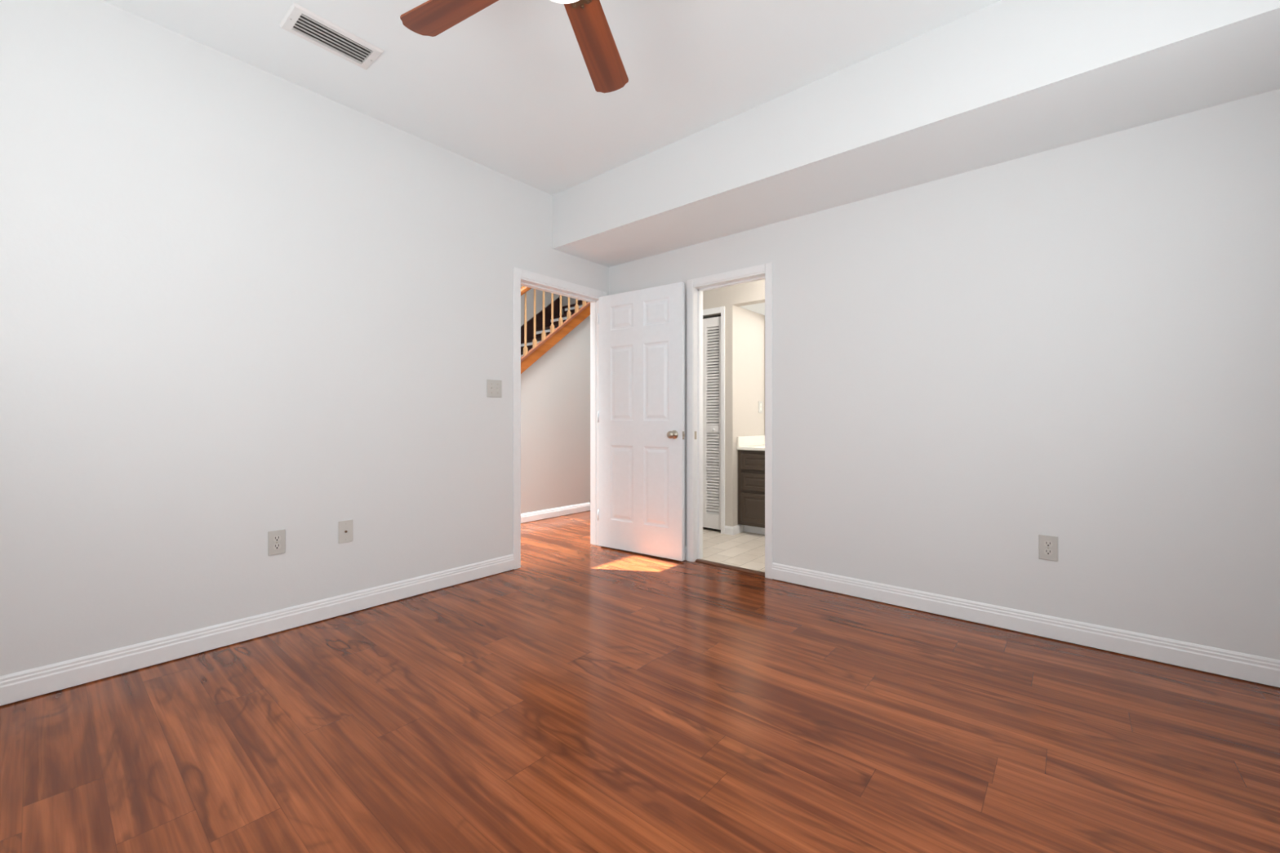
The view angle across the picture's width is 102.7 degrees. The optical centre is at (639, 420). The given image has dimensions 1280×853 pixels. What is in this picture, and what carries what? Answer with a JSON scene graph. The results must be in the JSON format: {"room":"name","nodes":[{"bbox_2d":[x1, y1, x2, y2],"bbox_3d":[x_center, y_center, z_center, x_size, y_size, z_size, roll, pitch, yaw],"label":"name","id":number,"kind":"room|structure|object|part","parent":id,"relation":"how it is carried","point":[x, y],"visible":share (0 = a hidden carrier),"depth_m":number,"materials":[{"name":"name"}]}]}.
{"room":"empty bedroom","nodes":[
{"label":"empty bedroom","id":0,"kind":"room"},
{"bbox_2d":[0,0,608,706],"bbox_3d":[-0.649,-1.555,3.972,0.120,5.200,6.770,0,0,40],"label":"wall","id":1,"kind":"structure","parent":0,"point":[241,302],"depth_m":2.37,"materials":[{"name":"paint"}]},
{"bbox_2d":[0,554,514,705],"bbox_3d":[-1.796,0.988,2.512,0.014,0.102,2.819,0,0,40],"label":"baseboard","id":2,"kind":"structure","parent":1,"relation":"attached to","point":[19,686],"depth_m":2.34,"materials":[{"name":"paint"}]},
{"bbox_2d":[267,528,285,555],"bbox_3d":[-1.790,0.601,2.523,0.008,0.118,0.072,0,0,40],"label":"electrical outlet","id":3,"kind":"object","parent":1,"relation":"attached to","point":[276,539],"visible":1,"depth_m":2.52,"materials":[{"name":"plastic"}]},
{"bbox_2d":[272,535,280,541],"bbox_3d":[-1.788,0.581,2.522,0.002,0.027,0.034,0,0,40],"label":"receptacle","id":4,"kind":"object","parent":3,"relation":"attached to","point":[275,538],"depth_m":2.52,"materials":[{"name":"white plastic"}]},
{"bbox_2d":[272,543,280,549],"bbox_3d":[-1.788,0.620,2.522,0.002,0.027,0.034,0,0,40],"label":"receptacle","id":5,"kind":"object","parent":3,"relation":"attached to","point":[275,546],"depth_m":2.52,"materials":[{"name":"white plastic"}]},
{"bbox_2d":[338,520,352,543],"bbox_3d":[-1.585,0.599,2.761,0.014,0.118,0.072,0,0,40],"label":"cable plate","id":6,"kind":"object","parent":1,"relation":"attached to","point":[345,527],"visible":1,"depth_m":2.76,"materials":[{"name":"plastic"}]},
{"bbox_2d":[486,379,502,397],"bbox_3d":[-0.984,-0.216,3.470,0.016,0.118,0.116,0,0,40],"label":"light switch","id":7,"kind":"object","parent":1,"relation":"attached to","point":[494,388],"visible":1,"depth_m":3.47,"materials":[{"name":"plastic"}]},
{"bbox_2d":[513,266,606,569],"bbox_3d":[-0.632,-0.016,3.989,0.134,2.122,0.939,0,0,40],"label":"door frame","id":8,"kind":"structure","parent":1,"relation":"attached to","point":[518,273],"depth_m":3.92,"materials":[{"name":"paint"}]},
{"bbox_2d":[597,281,684,560],"bbox_3d":[-0.009,0.007,4.004,0.817,2.052,0.112,0,0,40],"label":"door","id":9,"kind":"structure","parent":1,"relation":"in","point":[641,415],"depth_m":3.97,"materials":[{"name":"paint"}]},
{"bbox_3d":[0.234,0.105,3.773,0.065,0.064,0.074,0,0,40],"label":"knob","id":10,"kind":"part","parent":9,"relation":"part of","materials":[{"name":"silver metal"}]},
{"bbox_2d":[520,285,576,325],"bbox_3d":[-2.292,-1.555,5.360,0.120,5.200,6.770,0,0,40],"label":"wall","id":11,"kind":"structure","parent":0,"point":[530,294],"depth_m":6.44,"materials":[{"name":"paint"}]},
{"bbox_2d":[102,0,1001,195],"bbox_3d":[-0.009,-1.750,1.562,3.970,0.100,3.915,0,0,40],"label":"ceiling","id":12,"kind":"structure","parent":0,"point":[508,90],"depth_m":2.41,"materials":[{"name":"paint"}]},
{"bbox_2d":[279,2,384,70],"bbox_3d":[-1.366,-1.694,2.280,0.194,0.012,0.360,0,0,40],"label":"ceiling vent","id":13,"kind":"object","parent":12,"relation":"in","point":[300,21],"visible":1,"depth_m":2.26,"materials":[{"name":"metal"}]},
{"bbox_2d":[400,0,628,93],"bbox_3d":[-0.265,-1.477,1.475,1.252,0.444,1.236,0,0,40],"label":"ceiling fan","id":14,"kind":"object","parent":12,"relation":"hanging from","point":[588,20],"visible":1,"depth_m":1.78,"materials":[{"name":"brown wood"}]},
{"bbox_3d":[-0.585,-1.375,1.683,0.499,0.006,0.142,0,11,29],"label":"blade","id":15,"kind":"part","parent":14,"relation":"part of","materials":[{"name":"brown wood"}]},
{"bbox_3d":[-0.229,-1.283,1.489,0.180,0.056,0.180,0,0,40],"label":"light globe","id":16,"kind":"part","parent":14,"relation":"part of","materials":[{"name":"white glass"}]},
{"bbox_3d":[-0.154,-1.375,1.888,0.142,0.006,0.499,-11,-2,10],"label":"blade","id":17,"kind":"part","parent":14,"relation":"part of","materials":[{"name":"brown wood"}]},
{"bbox_2d":[520,315,590,523],"bbox_3d":[-0.952,-0.807,5.550,0.060,3.705,4.751,0,0,40],"label":"wall","id":18,"kind":"structure","parent":0,"point":[555,389],"depth_m":5.58,"materials":[{"name":"paint"}]},
{"bbox_2d":[520,502,590,523],"bbox_3d":[-1.512,0.994,4.832,0.014,0.092,2.891,0,0,40],"label":"baseboard","id":19,"kind":"structure","parent":18,"relation":"attached to","point":[556,512],"depth_m":5.52,"materials":[{"name":"paint"}]},
{"bbox_2d":[0,510,1279,852],"bbox_3d":[0.088,1.045,3.435,6.200,0.001,6.900,0,0,40],"label":"floor","id":20,"kind":"structure","parent":0,"point":[583,696],"depth_m":1.70,"materials":[{"name":"brown wood"}]},
{"bbox_2d":[520,286,590,373],"bbox_3d":[-1.420,-1.008,5.598,0.904,4.106,4.221,0,0,40],"label":"staircase","id":21,"kind":"structure","parent":20,"relation":"on","point":[540,333],"depth_m":5.66,"materials":[{"name":"brown wood"}]},
{"bbox_3d":[-1.123,-1.415,5.302,0.068,3.293,4.151,0,0,40],"label":"handrail","id":22,"kind":"part","parent":21,"relation":"part of","materials":[{"name":"brown wood"}]},
{"bbox_3d":[-1.121,-0.721,5.300,0.055,3.245,4.151,0,0,40],"label":"shoe rail","id":23,"kind":"part","parent":21,"relation":"part of","materials":[{"name":"brown wood"}]},
{"bbox_2d":[695,559,764,576],"bbox_3d":[0.646,1.039,3.634,0.572,0.012,0.055,0,0,40],"label":"threshold","id":24,"kind":"object","parent":20,"relation":"on","point":[733,567],"visible":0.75,"depth_m":3.61,"materials":[{"name":"brown wood"}]},
{"bbox_2d":[702,315,720,530],"bbox_3d":[0.617,0.025,4.975,0.520,2.040,0.010,0,0,40],"label":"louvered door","id":25,"kind":"structure","parent":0,"point":[720,315],"depth_m":4.89,"materials":[{"name":"white wood"}]},
{"bbox_2d":[702,528,764,572],"bbox_3d":[1.318,1.043,4.193,2.600,0.004,1.693,0,0,40],"label":"floor","id":26,"kind":"structure","parent":0,"point":[744,549],"depth_m":4.15,"materials":[{"name":"tile"}]},
{"bbox_2d":[737,449,764,534],"bbox_3d":[1.631,0.655,4.457,1.462,0.771,0.561,0,0,40],"label":"vanity cabinet","id":27,"kind":"object","parent":26,"relation":"on","point":[751,464],"visible":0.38,"depth_m":4.63,"materials":[{"name":"paint"}]},
{"bbox_2d":[737,435,764,450],"bbox_3d":[1.634,0.209,4.453,1.472,0.120,0.566,0,0,40],"label":"countertop","id":28,"kind":"structure","parent":27,"relation":"on","point":[747,442],"depth_m":4.82,"materials":[{"name":"stone"}]},
{"bbox_3d":[1.081,0.792,4.567,0.395,0.262,0.018,0,0,40],"label":"drawer","id":29,"kind":"part","parent":27,"relation":"part of","materials":[{"name":"brown wood"}]},
{"bbox_3d":[1.081,0.556,4.567,0.395,0.158,0.018,0,0,40],"label":"drawer","id":30,"kind":"part","parent":27,"relation":"part of","materials":[{"name":"brown wood"}]},
{"bbox_3d":[1.081,0.376,4.567,0.395,0.146,0.018,0,0,40],"label":"drawer","id":31,"kind":"part","parent":27,"relation":"part of","materials":[{"name":"brown wood"}]},
{"bbox_2d":[702,279,764,526],"bbox_3d":[1.555,-0.175,4.474,2.600,2.440,0.637,0,0,40],"label":"wall","id":32,"kind":"structure","parent":0,"point":[744,329],"depth_m":4.73,"materials":[{"name":"paint"}]},
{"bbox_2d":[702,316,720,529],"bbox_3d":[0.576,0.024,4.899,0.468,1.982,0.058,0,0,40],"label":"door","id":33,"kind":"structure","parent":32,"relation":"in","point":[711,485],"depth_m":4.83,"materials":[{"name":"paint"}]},
{"bbox_2d":[702,306,724,533],"bbox_3d":[0.566,-0.003,4.885,0.558,2.095,0.014,0,0,40],"label":"door frame","id":34,"kind":"structure","parent":32,"relation":"attached to","point":[719,309],"depth_m":4.71,"materials":[{"name":"paint"}]},
{"bbox_2d":[724,524,743,535],"bbox_3d":[0.874,1.003,4.747,0.087,0.076,0.199,0,0,40],"label":"baseboard","id":35,"kind":"structure","parent":32,"relation":"attached to","point":[737,529],"depth_m":4.68,"materials":[{"name":"paint"}]},
{"bbox_2d":[758,401,762,413],"bbox_3d":[1.195,-0.133,5.071,0.008,0.112,0.085,0,0,40],"label":"wall plate","id":36,"kind":"object","parent":32,"relation":"attached to","point":[760,403],"visible":1,"depth_m":5.06,"materials":[{"name":"plastic"}]},
{"bbox_2d":[739,302,764,315],"bbox_3d":[1.872,-1.095,4.357,1.965,0.080,0.647,0,0,40],"label":"ceiling","id":37,"kind":"structure","parent":0,"point":[757,308],"depth_m":4.81,"materials":[{"name":"paint"}]},
{"bbox_2d":[552,0,1279,266],"bbox_3d":[1.009,-1.499,2.860,3.850,0.402,0.618,0,0,40],"label":"ceiling soffit","id":38,"kind":"structure","parent":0,"point":[1002,81],"depth_m":2.31,"materials":[{"name":"paint"}]},
{"bbox_2d":[608,88,1279,687],"bbox_3d":[1.293,-0.378,3.103,3.970,2.845,0.120,0,0,40],"label":"wall","id":39,"kind":"structure","parent":0,"point":[1078,344],"depth_m":2.44,"materials":[{"name":"paint"}]},
{"bbox_2d":[684,546,686,559],"bbox_3d":[0.046,0.988,4.069,0.778,0.102,0.014,0,0,40],"label":"baseboard","id":40,"kind":"structure","parent":39,"relation":"attached to","point":[685,546],"depth_m":3.82,"materials":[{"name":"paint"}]},
{"bbox_2d":[686,262,773,578],"bbox_3d":[0.652,0.001,3.641,0.684,2.088,0.134,0,0,40],"label":"door frame","id":41,"kind":"structure","parent":39,"relation":"attached to","point":[767,268],"depth_m":3.78,"materials":[{"name":"paint"}]},
{"bbox_2d":[772,562,1279,687],"bbox_3d":[1.773,0.988,2.610,2.360,0.102,0.014,0,0,40],"label":"baseboard","id":42,"kind":"structure","parent":39,"relation":"attached to","point":[1264,670],"depth_m":2.43,"materials":[{"name":"paint"}]},
{"bbox_2d":[1038,534,1057,561],"bbox_3d":[1.959,0.611,2.457,0.072,0.118,0.008,0,0,40],"label":"electrical outlet","id":43,"kind":"object","parent":39,"relation":"attached to","point":[1047,544],"visible":1,"depth_m":2.45,"materials":[{"name":"plastic"}]},
{"bbox_2d":[1044,540,1053,546],"bbox_3d":[1.957,0.592,2.454,0.034,0.027,0.002,0,0,40],"label":"receptacle","id":44,"kind":"object","parent":43,"relation":"attached to","point":[1046,543],"depth_m":2.45,"materials":[{"name":"white plastic"}]},
{"bbox_2d":[1044,548,1053,555],"bbox_3d":[1.957,0.630,2.454,0.034,0.027,0.002,0,0,40],"label":"receptacle","id":45,"kind":"object","parent":43,"relation":"attached to","point":[1046,551],"depth_m":2.45,"materials":[{"name":"white plastic"}]}
]}

